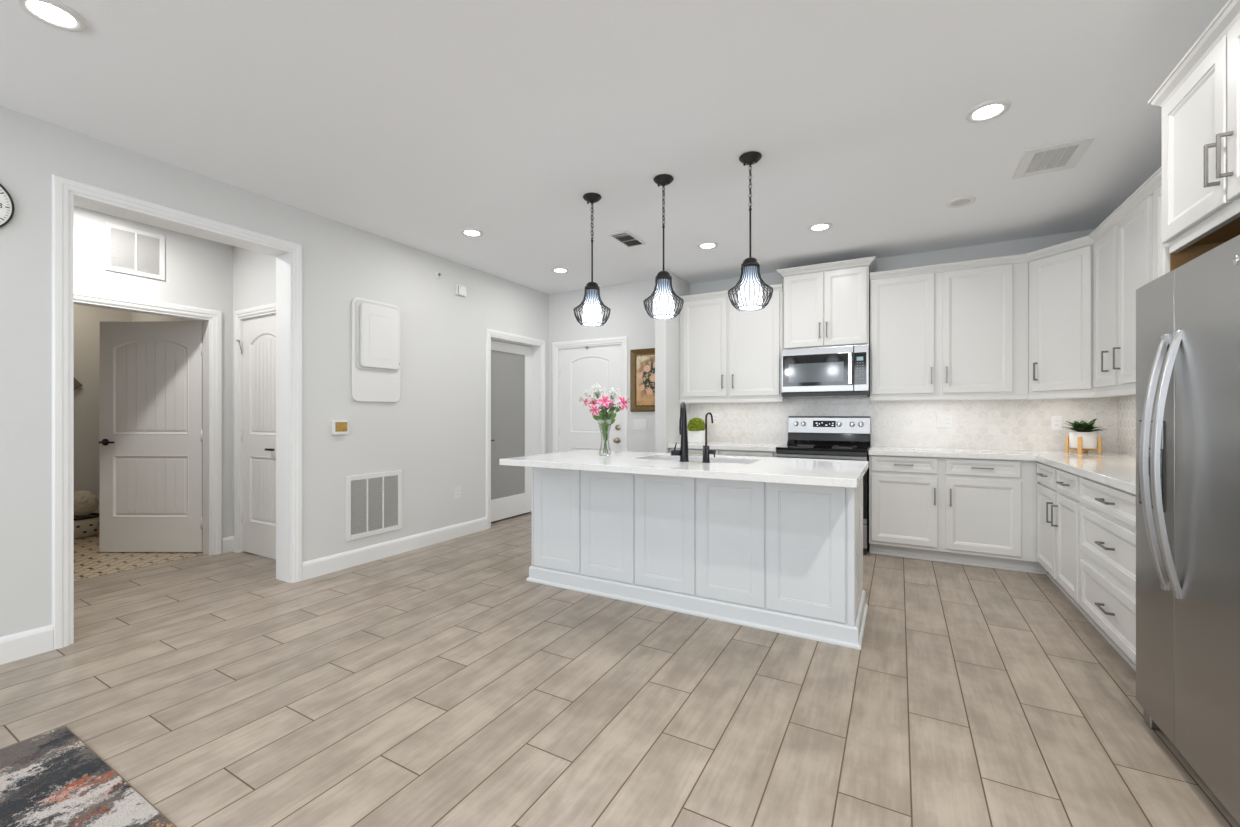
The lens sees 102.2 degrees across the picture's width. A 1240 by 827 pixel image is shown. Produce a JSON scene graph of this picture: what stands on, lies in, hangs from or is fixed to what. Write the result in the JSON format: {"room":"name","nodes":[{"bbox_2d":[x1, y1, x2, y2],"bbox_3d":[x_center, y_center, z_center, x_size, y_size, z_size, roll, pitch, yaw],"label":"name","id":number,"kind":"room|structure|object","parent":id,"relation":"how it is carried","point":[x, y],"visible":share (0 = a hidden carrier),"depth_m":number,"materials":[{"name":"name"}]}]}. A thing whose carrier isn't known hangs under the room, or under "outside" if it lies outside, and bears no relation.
{"room":"kitchen","nodes":[
{"label":"kitchen","id":0,"kind":"room"},
{"bbox_2d":[74,304,202,512],"bbox_3d":[-5.103,-0.145,4.071,2.220,2.730,2.540,0,0,29],"label":"wall","id":1,"kind":"structure","parent":0,"point":[87,319],"depth_m":5.25,"materials":[{"name":"paint"}]},
{"bbox_2d":[74,378,82,389],"bbox_3d":[-5.647,-0.200,5.095,0.028,0.637,0.238,0,0,29],"label":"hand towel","id":2,"kind":"object","parent":1,"relation":"hanging from","point":[77,384],"visible":0.17,"depth_m":5.15,"materials":[{"name":"fabric"}]},
{"bbox_2d":[74,206,232,537],"bbox_3d":[-4.324,-0.145,3.066,0.120,2.730,3.542,0,0,29],"label":"wall","id":3,"kind":"structure","parent":0,"point":[198,271],"depth_m":4.19,"materials":[{"name":"paint"}]},
{"bbox_2d":[105,222,164,279],"bbox_3d":[-3.781,-1.266,3.905,0.012,0.357,0.350,0,0,29],"label":"air vent","id":4,"kind":"object","parent":3,"relation":"in","point":[127,250],"visible":1,"depth_m":3.90,"materials":[{"name":"white plastic"}]},
{"bbox_2d":[74,289,221,555],"bbox_3d":[-3.817,0.157,3.962,0.142,2.127,1.072,0,0,29],"label":"trim","id":5,"kind":"structure","parent":3,"relation":"attached to","point":[212,319],"depth_m":4.34,"materials":[{"name":"paint"}]},
{"bbox_2d":[99,321,202,551],"bbox_3d":[-4.127,0.196,4.412,0.962,2.025,0.154,0,0,0],"label":"door","id":6,"kind":"structure","parent":3,"relation":"in","point":[151,441],"depth_m":4.40,"materials":[{"name":"paint"}]},
{"bbox_2d":[222,536,233,552],"bbox_3d":[-3.462,1.155,4.428,0.060,0.130,0.082,0,0,29],"label":"baseboard","id":7,"kind":"structure","parent":3,"relation":"attached to","point":[228,542],"depth_m":4.44,"materials":[{"name":"paint"}]},
{"bbox_2d":[233,246,275,535],"bbox_3d":[-2.923,-0.145,4.243,1.180,2.730,0.120,0,0,29],"label":"wall","id":8,"kind":"structure","parent":0,"point":[254,273],"depth_m":4.33,"materials":[{"name":"paint"}]},
{"bbox_2d":[234,303,275,552],"bbox_3d":[-3.001,0.151,4.279,0.894,2.137,0.142,0,0,29],"label":"trim","id":9,"kind":"structure","parent":8,"relation":"attached to","point":[239,316],"depth_m":4.41,"materials":[{"name":"paint"}]},
{"bbox_2d":[236,314,275,558],"bbox_3d":[-3.043,0.184,4.256,0.787,2.048,0.080,0,0,29],"label":"door","id":10,"kind":"structure","parent":8,"relation":"in","point":[258,346],"depth_m":4.29,"materials":[{"name":"paint"}]},
{"bbox_2d":[0,106,548,636],"bbox_3d":[-3.054,-0.145,2.602,0.190,2.730,8.770,0,0,29],"label":"wall","id":11,"kind":"structure","parent":0,"point":[435,433],"depth_m":3.80,"materials":[{"name":"paint"}]},
{"bbox_2d":[0,184,14,227],"bbox_3d":[-3.075,-1.018,2.348,0.021,0.298,0.298,0,0,29],"label":"wall clock","id":12,"kind":"object","parent":11,"relation":"attached to","point":[7,208],"visible":1,"depth_m":2.45,"materials":[{"name":"black"}]},
{"bbox_2d":[0,625,52,664],"bbox_3d":[-4.021,1.155,0.658,0.016,0.130,4.432,0,0,29],"label":"baseboard","id":13,"kind":"structure","parent":11,"relation":"attached to","point":[17,646],"depth_m":2.51,"materials":[{"name":"paint"}]},
{"bbox_2d":[52,174,301,649],"bbox_3d":[-2.730,-0.013,3.184,0.226,2.467,1.242,0,0,29],"label":"trim","id":14,"kind":"structure","parent":11,"relation":"attached to","point":[67,193],"depth_m":2.87,"materials":[{"name":"paint"}]},
{"bbox_2d":[331,420,348,434],"bbox_3d":[-2.194,0.102,3.923,0.026,0.112,0.128,0,0,29],"label":"thermostat","id":15,"kind":"object","parent":11,"relation":"attached to","point":[338,427],"visible":1,"depth_m":3.91,"materials":[{"name":"white plastic"}]},
{"bbox_2d":[346,470,401,540],"bbox_3d":[-2.052,0.750,4.192,0.012,0.516,0.510,0,0,29],"label":"air vent","id":16,"kind":"object","parent":11,"relation":"in","point":[374,500],"visible":1,"depth_m":4.17,"materials":[{"name":"white plastic"}]},
{"bbox_2d":[351,297,399,401],"bbox_3d":[-2.027,-0.527,4.193,0.054,0.845,0.443,0,0,29],"label":"breaker panel","id":17,"kind":"object","parent":11,"relation":"attached to","point":[375,325],"visible":1,"depth_m":4.15,"materials":[{"name":"white plastic"}]},
{"bbox_2d":[302,517,486,580],"bbox_3d":[-1.881,1.155,4.495,0.016,0.130,1.880,0,0,29],"label":"baseboard","id":18,"kind":"structure","parent":11,"relation":"attached to","point":[340,561],"depth_m":4.27,"materials":[{"name":"paint"}]},
{"bbox_2d":[434,271,440,278],"bbox_3d":[-1.723,-1.328,4.748,0.045,0.072,0.072,0,0,29],"label":"sprinkler head","id":19,"kind":"object","parent":11,"relation":"attached to","point":[437,274],"visible":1,"depth_m":4.75},
{"bbox_2d":[455,486,460,498],"bbox_3d":[-1.614,0.778,4.982,0.008,0.118,0.072,0,0,29],"label":"wall outlet","id":20,"kind":"object","parent":11,"relation":"attached to","point":[457,489],"visible":1,"depth_m":4.97,"materials":[{"name":"white plastic"}]},
{"bbox_2d":[456,285,465,296],"bbox_3d":[-1.590,-1.238,5.000,0.032,0.096,0.116,0,0,29],"label":"door chime","id":21,"kind":"object","parent":11,"relation":"attached to","point":[460,290],"visible":1,"depth_m":4.99,"materials":[{"name":"white plastic"}]},
{"bbox_2d":[491,340,531,521],"bbox_3d":[-1.296,0.184,5.827,0.080,2.035,0.863,0,0,29],"label":"door","id":22,"kind":"structure","parent":11,"relation":"in","point":[511,364],"depth_m":5.88,"materials":[{"name":"paint"}]},
{"bbox_2d":[486,328,544,528],"bbox_3d":[-1.259,0.152,5.806,0.212,2.135,1.015,0,0,29],"label":"trim","id":23,"kind":"structure","parent":11,"relation":"attached to","point":[538,346],"depth_m":6.11,"materials":[{"name":"paint"}]},
{"bbox_2d":[549,279,654,452],"bbox_3d":[-0.163,-0.145,5.942,1.606,2.730,0.120,0,0,29],"label":"wall","id":24,"kind":"structure","parent":0,"point":[629,317],"depth_m":5.79,"materials":[{"name":"paint"}]},
{"bbox_2d":[559,344,620,451],"bbox_3d":[-0.380,0.194,5.996,0.910,2.028,0.107,0,0,29],"label":"door","id":25,"kind":"structure","parent":24,"relation":"in","point":[580,368],"depth_m":6.04,"materials":[{"name":"paint"}]},
{"bbox_2d":[552,336,627,452],"bbox_3d":[-0.349,0.161,6.038,1.064,2.118,0.142,0,0,29],"label":"trim","id":26,"kind":"structure","parent":24,"relation":"attached to","point":[623,340],"depth_m":5.99,"materials":[{"name":"paint"}]},
{"bbox_2d":[633,419,645,429],"bbox_3d":[0.224,0.115,5.652,0.164,0.118,0.009,0,0,29],"label":"light switch","id":27,"kind":"object","parent":24,"relation":"attached to","point":[638,424],"visible":1,"depth_m":5.65,"materials":[{"name":"white plastic"}]},
{"bbox_2d":[630,348,654,411],"bbox_3d":[0.301,-0.385,5.597,0.414,0.704,0.030,0,0,29],"label":"framed painting","id":28,"kind":"object","parent":24,"relation":"attached to","point":[642,361],"visible":0.62,"depth_m":5.62,"materials":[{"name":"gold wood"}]},
{"bbox_2d":[0,0,1227,293],"bbox_3d":[-2.164,-1.560,2.627,9.660,0.100,9.920,0,0,29],"label":"ceiling","id":29,"kind":"structure","parent":0,"point":[416,124],"depth_m":2.47,"materials":[{"name":"paint"}]},
{"bbox_2d":[15,0,87,31],"bbox_3d":[-2.131,-1.505,1.876,0.184,0.010,0.184,0,0,29],"label":"recessed light","id":30,"kind":"object","parent":29,"relation":"in","point":[54,13],"visible":1,"depth_m":1.88,"materials":[{"name":"white"}]},
{"bbox_2d":[460,228,483,236],"bbox_3d":[-1.226,-1.505,4.142,0.184,0.010,0.184,0,0,29],"label":"recessed light","id":31,"kind":"object","parent":29,"relation":"in","point":[471,232],"visible":1,"depth_m":4.13,"materials":[{"name":"white plastic"}]},
{"bbox_2d":[551,267,568,272],"bbox_3d":[-0.624,-1.505,5.226,0.184,0.010,0.184,0,0,29],"label":"recessed light","id":32,"kind":"object","parent":29,"relation":"in","point":[558,269],"visible":1,"depth_m":5.21,"materials":[{"name":"white plastic"}]},
{"bbox_2d":[573,193,610,326],"bbox_3d":[-0.193,-1.065,3.463,0.259,0.889,0.257,0,0,29],"label":"pendant lamp","id":33,"kind":"object","parent":29,"relation":"hanging from","point":[592,302],"visible":1,"depth_m":3.42,"materials":[{"name":"black metal"}]},
{"bbox_2d":[608,230,645,246],"bbox_3d":[0.064,-1.504,4.293,0.175,0.031,0.360,0,0,29],"label":"ceiling vent","id":34,"kind":"object","parent":29,"relation":"in","point":[625,237],"visible":1,"depth_m":4.27,"materials":[{"name":"white plastic"}]},
{"bbox_2d":[643,174,683,319],"bbox_3d":[0.279,-1.065,3.200,0.259,0.889,0.257,0,0,29],"label":"pendant lamp","id":35,"kind":"object","parent":29,"relation":"hanging from","point":[663,307],"visible":1,"depth_m":3.16,"materials":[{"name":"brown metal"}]},
{"bbox_2d":[697,241,717,248],"bbox_3d":[0.782,-1.505,4.455,0.184,0.010,0.184,0,0,29],"label":"recessed light","id":36,"kind":"object","parent":29,"relation":"in","point":[704,245],"visible":1,"depth_m":4.45,"materials":[{"name":"white"}]},
{"bbox_2d":[728,151,772,310],"bbox_3d":[0.764,-1.065,2.930,0.259,0.889,0.257,0,0,29],"label":"pendant lamp","id":37,"kind":"object","parent":29,"relation":"hanging from","point":[750,297],"visible":1,"depth_m":2.89,"materials":[{"name":"white glass"}]},
{"bbox_2d":[808,222,831,231],"bbox_3d":[1.607,-1.505,4.016,0.184,0.010,0.184,0,0,29],"label":"recessed light","id":38,"kind":"object","parent":29,"relation":"in","point":[821,226],"visible":1,"depth_m":4.00,"materials":[{"name":"white"}]},
{"bbox_2d":[946,196,975,207],"bbox_3d":[2.419,-1.505,3.546,0.176,0.010,0.176,0,0,29],"label":"recessed light","id":39,"kind":"object","parent":29,"relation":"in","point":[961,201],"visible":1,"depth_m":3.54,"materials":[{"name":"white plastic"}]},
{"bbox_2d":[965,99,1010,122],"bbox_3d":[1.827,-1.505,2.485,0.184,0.010,0.184,0,0,29],"label":"recessed light","id":40,"kind":"object","parent":29,"relation":"in","point":[989,110],"visible":1,"depth_m":2.47,"materials":[{"name":"white"}]},
{"bbox_2d":[1012,136,1095,178],"bbox_3d":[2.541,-1.506,2.951,0.300,0.008,0.390,0,0,29],"label":"ceiling vent","id":41,"kind":"object","parent":29,"relation":"in","point":[1065,155],"visible":1,"depth_m":2.93,"materials":[{"name":"white plastic"}]},
{"bbox_2d":[0,512,1239,826],"bbox_3d":[-2.164,1.268,2.627,9.660,0.104,9.920,0,0,29],"label":"floor","id":42,"kind":"structure","parent":0,"point":[438,684],"depth_m":2.11,"materials":[{"name":"beige tile"}]},
{"bbox_2d":[74,513,99,538],"bbox_3d":[-5.384,1.112,4.984,0.308,0.207,0.308,0,0,29],"label":"storage basket","id":43,"kind":"object","parent":42,"relation":"on","point":[87,526],"visible":0.52,"depth_m":4.93,"materials":[{"name":"beige fabric"}]},
{"bbox_2d":[74,490,98,516],"bbox_3d":[-5.384,0.890,4.982,0.310,0.269,0.264,0,0,29],"label":"cushion","id":44,"kind":"object","parent":43,"relation":"in","point":[86,503],"visible":0.63,"depth_m":4.93,"materials":[{"name":"beige fabric"}]},
{"bbox_2d":[0,725,176,826],"bbox_3d":[-1.614,1.214,0.668,2.205,0.010,1.705,0,0,29],"label":"area rug","id":45,"kind":"object","parent":42,"relation":"on","point":[53,778],"visible":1,"depth_m":1.61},
{"bbox_2d":[526,467,867,649],"bbox_3d":[0.446,0.781,3.426,2.218,0.878,0.677,0,0,29],"label":"kitchen island","id":46,"kind":"object","parent":42,"relation":"on","point":[783,558],"visible":0.77,"depth_m":3.01,"materials":[{"name":"paint"}]},
{"bbox_2d":[499,450,868,487],"bbox_3d":[0.391,0.321,3.297,2.190,0.042,1.030,0,0,29],"label":"island countertop","id":47,"kind":"structure","parent":46,"relation":"on","point":[817,472],"depth_m":3.00,"materials":[{"name":"white stone"}]},
{"bbox_2d":[597,420,612,455],"bbox_3d":[-0.109,0.168,3.639,0.124,0.263,0.124,0,0,29],"label":"glass vase","id":48,"kind":"object","parent":47,"relation":"on","point":[600,422],"visible":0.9,"depth_m":3.62,"materials":[{"name":"clear glass"}]},
{"bbox_2d":[579,397,605,451],"bbox_3d":[-0.197,0.079,3.627,0.198,0.411,0.080,0,0,12],"label":"lily","id":49,"kind":"object","parent":48,"relation":"in","point":[586,400],"visible":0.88,"depth_m":3.63,"materials":[{"name":"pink plant"}]},
{"bbox_2d":[588,398,604,449],"bbox_3d":[-0.165,0.082,3.673,0.132,0.406,0.087,0,0,-12],"label":"lily","id":50,"kind":"object","parent":48,"relation":"in","point":[593,402],"visible":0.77,"depth_m":3.67,"materials":[{"name":"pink plant"}]},
{"bbox_2d":[589,384,606,404],"bbox_3d":[-0.166,0.029,3.652,0.127,0.511,0.121,0,0,29],"label":"breath","id":51,"kind":"object","parent":48,"relation":"in","point":[596,391],"visible":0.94,"depth_m":3.65,"materials":[{"name":"white plant"}]},
{"bbox_2d":[589,404,607,453],"bbox_3d":[-0.152,0.104,3.594,0.145,0.361,0.092,0,0,-15],"label":"lily","id":52,"kind":"object","parent":48,"relation":"in","point":[593,409],"visible":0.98,"depth_m":3.60,"materials":[{"name":"pink plant"}]},
{"bbox_2d":[598,395,611,451],"bbox_3d":[-0.094,0.070,3.611,0.105,0.429,0.096,0,0,-31],"label":"lily","id":53,"kind":"object","parent":48,"relation":"in","point":[605,401],"visible":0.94,"depth_m":3.62,"materials":[{"name":"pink plant"}]},
{"bbox_2d":[603,399,615,452],"bbox_3d":[-0.082,0.083,3.682,0.113,0.404,0.088,0,0,-24],"label":"lily","id":54,"kind":"object","parent":48,"relation":"in","point":[612,404],"visible":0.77,"depth_m":3.67,"materials":[{"name":"green plant"}]},
{"bbox_2d":[605,387,621,410],"bbox_3d":[-0.053,0.043,3.668,0.122,0.484,0.111,0,0,29],"label":"breath","id":55,"kind":"object","parent":48,"relation":"in","point":[612,388],"visible":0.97,"depth_m":3.66,"materials":[{"name":"white plant"}]},
{"bbox_2d":[603,397,630,453],"bbox_3d":[-0.022,0.074,3.630,0.196,0.420,0.110,0,0,-10],"label":"lily","id":56,"kind":"object","parent":48,"relation":"in","point":[623,401],"visible":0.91,"depth_m":3.64,"materials":[{"name":"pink plant"}]},
{"bbox_2d":[671,402,688,461],"bbox_3d":[0.386,0.108,3.279,0.118,0.384,0.223,0,0,2],"label":"kitchen faucet","id":57,"kind":"object","parent":47,"relation":"on","point":[683,452],"visible":1,"depth_m":3.18,"materials":[{"name":"black metal"}]},
{"bbox_2d":[702,412,715,462],"bbox_3d":[0.562,0.143,3.127,0.084,0.314,0.088,0,0,29],"label":"filter faucet","id":58,"kind":"object","parent":47,"relation":"on","point":[706,452],"visible":1,"depth_m":3.10,"materials":[{"name":"metal"}]},
{"bbox_2d":[860,506,861,527],"bbox_3d":[1.407,0.600,2.916,0.008,0.118,0.072,0,0,29],"label":"wall outlet","id":59,"kind":"object","parent":46,"relation":"attached to","point":[861,506],"visible":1,"depth_m":2.90,"materials":[{"name":"white plastic"}]},
{"bbox_2d":[670,448,776,456],"bbox_3d":[1.131,0.784,5.223,1.098,0.872,0.632,0,0,29],"label":"base cabinet","id":60,"kind":"object","parent":42,"relation":"on","point":[690,451],"visible":0.02,"depth_m":4.89,"materials":[{"name":"paint"}]},
{"bbox_2d":[668,441,786,451],"bbox_3d":[1.132,0.326,5.225,1.101,0.042,0.629,0,0,29],"label":"countertop","id":61,"kind":"structure","parent":60,"relation":"on","point":[745,446],"depth_m":4.99,"materials":[{"name":"white stone"}]},
{"bbox_2d":[687,418,704,442],"bbox_3d":[0.832,0.168,5.444,0.193,0.272,0.195,0,0,29],"label":"topiary","id":62,"kind":"object","parent":61,"relation":"on","point":[696,426],"visible":0.99,"depth_m":5.39,"materials":[{"name":"green plant"}]},
{"bbox_2d":[776,416,870,554],"bbox_3d":[1.935,0.619,4.740,0.764,1.202,0.688,0,0,29],"label":"range","id":63,"kind":"object","parent":42,"relation":"on","point":[809,437],"visible":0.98,"depth_m":4.84,"materials":[{"name":"metal"}]},
{"bbox_2d":[776,444,870,451],"bbox_3d":[1.937,0.316,4.744,0.764,0.022,0.597,0,0,29],"label":"cooktop","id":64,"kind":"object","parent":63,"relation":"in","point":[789,447],"depth_m":4.62,"materials":[{"name":"black glass"}]},
{"bbox_2d":[869,455,1047,574],"bbox_3d":[2.825,0.784,4.278,1.218,0.872,0.632,0,0,29],"label":"base cabinet","id":65,"kind":"object","parent":42,"relation":"on","point":[963,511],"visible":0.92,"depth_m":4.03,"materials":[{"name":"paint"}]},
{"bbox_2d":[1036,462,1097,626],"bbox_3d":[3.175,0.784,3.228,0.654,0.872,1.075,0,0,29],"label":"base cabinet","id":66,"kind":"object","parent":42,"relation":"on","point":[1059,552],"visible":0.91,"depth_m":3.24,"materials":[{"name":"paint"}]},
{"bbox_2d":[1080,477,1135,671],"bbox_3d":[2.668,0.784,2.319,0.654,0.872,1.002,0,0,29],"label":"base cabinet","id":67,"kind":"object","parent":42,"relation":"on","point":[1107,513],"visible":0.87,"depth_m":2.48,"materials":[{"name":"paint"}]},
{"bbox_2d":[869,446,1135,493],"bbox_3d":[2.578,0.326,3.286,1.757,0.042,2.607,0,0,29],"label":"countertop","id":68,"kind":"structure","parent":67,"relation":"on","point":[1117,470],"depth_m":3.63,"materials":[{"name":"white stone"}]},
{"bbox_2d":[1064,419,1107,453],"bbox_3d":[3.672,0.168,3.939,0.312,0.273,0.259,0,0,9],"label":"potted plant","id":69,"kind":"object","parent":68,"relation":"on","point":[1083,438],"visible":1,"depth_m":3.89,"materials":[{"name":"green plant"}]},
{"bbox_2d":[1136,235,1239,823],"bbox_3d":[2.125,0.352,1.466,0.756,1.735,0.910,0,0,29],"label":"refrigerator","id":70,"kind":"object","parent":42,"relation":"on","point":[1188,317],"visible":1,"depth_m":1.62,"materials":[{"name":"metal"}]},
{"bbox_2d":[1162,242,1224,275],"bbox_3d":[2.445,0.275,1.854,0.614,1.890,0.021,0,0,29],"label":"end panel","id":71,"kind":"object","parent":42,"relation":"on","point":[1170,262],"visible":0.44,"depth_m":1.97,"materials":[{"name":"paint"}]},
{"bbox_2d":[655,269,689,452],"bbox_3d":[0.617,-0.145,5.564,0.126,2.730,0.800,0,0,29],"label":"wall pier","id":72,"kind":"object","parent":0,"point":[667,332],"visible":0.5,"depth_m":5.24,"materials":[{"name":"paint"}]},
{"bbox_2d":[688,430,704,442],"bbox_3d":[0.832,0.239,5.444,0.165,0.130,0.120,0,0,29],"label":"pot","id":73,"kind":"object","parent":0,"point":[694,436],"depth_m":5.39,"materials":[{"name":"white ceramic"}]},
{"bbox_2d":[690,229,1117,452],"bbox_3d":[2.481,-0.145,4.908,3.768,2.730,0.130,0,0,29],"label":"wall","id":74,"kind":"structure","parent":0,"point":[1024,424],"depth_m":4.58,"materials":[{"name":"tile"}]},
{"bbox_2d":[712,413,718,423],"bbox_3d":[1.071,0.045,5.616,0.072,0.118,0.008,0,0,29],"label":"wall outlet","id":75,"kind":"object","parent":74,"relation":"attached to","point":[715,415],"visible":0.98,"depth_m":5.61,"materials":[{"name":"white plastic"}]},
{"bbox_2d":[679,284,788,402],"bbox_3d":[1.200,-0.706,5.346,1.098,1.168,0.354,0,0,29],"label":"upper cabinet","id":76,"kind":"object","parent":74,"relation":"attached to","point":[728,354],"visible":0.94,"depth_m":5.21,"materials":[{"name":"paint"}]},
{"bbox_2d":[776,256,876,349],"bbox_3d":[2.010,-1.026,4.868,0.867,0.782,0.420,0,0,29],"label":"upper cabinet","id":77,"kind":"object","parent":74,"relation":"attached to","point":[825,304],"visible":0.96,"depth_m":4.70,"materials":[{"name":"paint"}]},
{"bbox_2d":[781,345,869,397],"bbox_3d":[1.995,-0.402,4.849,0.768,0.461,0.443,0,0,29],"label":"microwave","id":78,"kind":"object","parent":77,"relation":"attached to","point":[838,371],"visible":0.99,"depth_m":4.68,"materials":[{"name":"metal"}]},
{"bbox_2d":[937,415,951,427],"bbox_3d":[2.961,0.062,4.561,0.118,0.118,0.009,0,0,29],"label":"wall outlet","id":79,"kind":"object","parent":74,"relation":"attached to","point":[943,421],"visible":1,"depth_m":4.56,"materials":[{"name":"white plastic"}]},
{"bbox_2d":[945,418,949,424],"bbox_3d":[2.980,0.062,4.548,0.033,0.066,0.003,0,0,29],"label":"socket","id":80,"kind":"object","parent":79,"relation":"attached to","point":[947,420],"depth_m":4.55,"materials":[{"name":"white plastic"}]},
{"bbox_2d":[870,262,1027,396],"bbox_3d":[2.856,-0.702,4.422,1.145,1.086,0.354,0,0,29],"label":"upper cabinet","id":81,"kind":"object","parent":74,"relation":"attached to","point":[964,332],"visible":0.98,"depth_m":4.28,"materials":[{"name":"paint"}]},
{"bbox_2d":[870,388,1135,400],"bbox_3d":[2.912,-0.141,3.262,1.095,0.037,2.756,0,0,-3],"label":"rail","id":82,"kind":"object","parent":81,"relation":"attached to","point":[1132,391],"visible":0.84,"depth_m":4.07,"materials":[{"name":"paint"}]},
{"bbox_2d":[870,166,1161,280],"bbox_3d":[2.895,-1.260,3.257,1.102,0.060,2.740,0,0,-3],"label":"crown molding","id":83,"kind":"structure","parent":81,"relation":"attached to","point":[1149,186],"depth_m":3.84,"materials":[{"name":"paint"}]},
{"bbox_2d":[1051,416,1061,429],"bbox_3d":[3.649,0.070,4.178,0.072,0.118,0.008,0,0,29],"label":"wall outlet","id":84,"kind":"object","parent":74,"relation":"attached to","point":[1056,421],"visible":1,"depth_m":4.18,"materials":[{"name":"white plastic"}]},
{"bbox_2d":[1054,419,1058,426],"bbox_3d":[3.648,0.070,4.176,0.033,0.066,0.003,0,0,29],"label":"socket","id":85,"kind":"object","parent":84,"relation":"attached to","point":[1056,421],"depth_m":4.18,"materials":[{"name":"white plastic"}]},
{"bbox_2d":[1028,244,1096,394],"bbox_3d":[3.560,-0.702,3.874,0.615,1.086,0.625,0,0,29],"label":"upper cabinet","id":86,"kind":"object","parent":74,"relation":"attached to","point":[1060,286],"visible":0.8,"depth_m":3.79,"materials":[{"name":"paint"}]},
{"bbox_3d":[1.845,-0.145,0.024,0.120,2.730,9.040,0,0,29],"label":"wall","id":87,"kind":"structure","parent":0,"visible":0},
{"bbox_2d":[1118,394,1135,455],"bbox_3d":[3.351,0.070,2.857,0.010,0.500,2.606,0,0,29],"label":"wall","id":88,"kind":"structure","parent":87,"relation":"attached to","point":[1126,404],"depth_m":3.83,"materials":[{"name":"tile"}]},
{"bbox_2d":[1094,194,1153,391],"bbox_3d":[3.293,-0.702,3.117,0.344,1.086,0.955,0,0,29],"label":"upper cabinet","id":89,"kind":"object","parent":88,"relation":"attached to","point":[1123,256],"visible":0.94,"depth_m":3.15,"materials":[{"name":"paint"}]},
{"bbox_2d":[1154,185,1166,279],"bbox_3d":[2.811,-0.702,2.252,0.344,1.086,1.023,0,0,29],"label":"upper cabinet","id":90,"kind":"object","parent":88,"relation":"attached to","point":[1158,245],"visible":0.02,"depth_m":2.69,"materials":[{"name":"paint"}]},
{"bbox_2d":[1148,0,1239,253],"bbox_3d":[2.207,-0.835,1.466,0.654,0.910,1.011,0,0,29],"label":"upper cabinet","id":91,"kind":"object","parent":87,"relation":"attached to","point":[1199,100],"visible":1,"depth_m":1.75,"materials":[{"name":"paint"}]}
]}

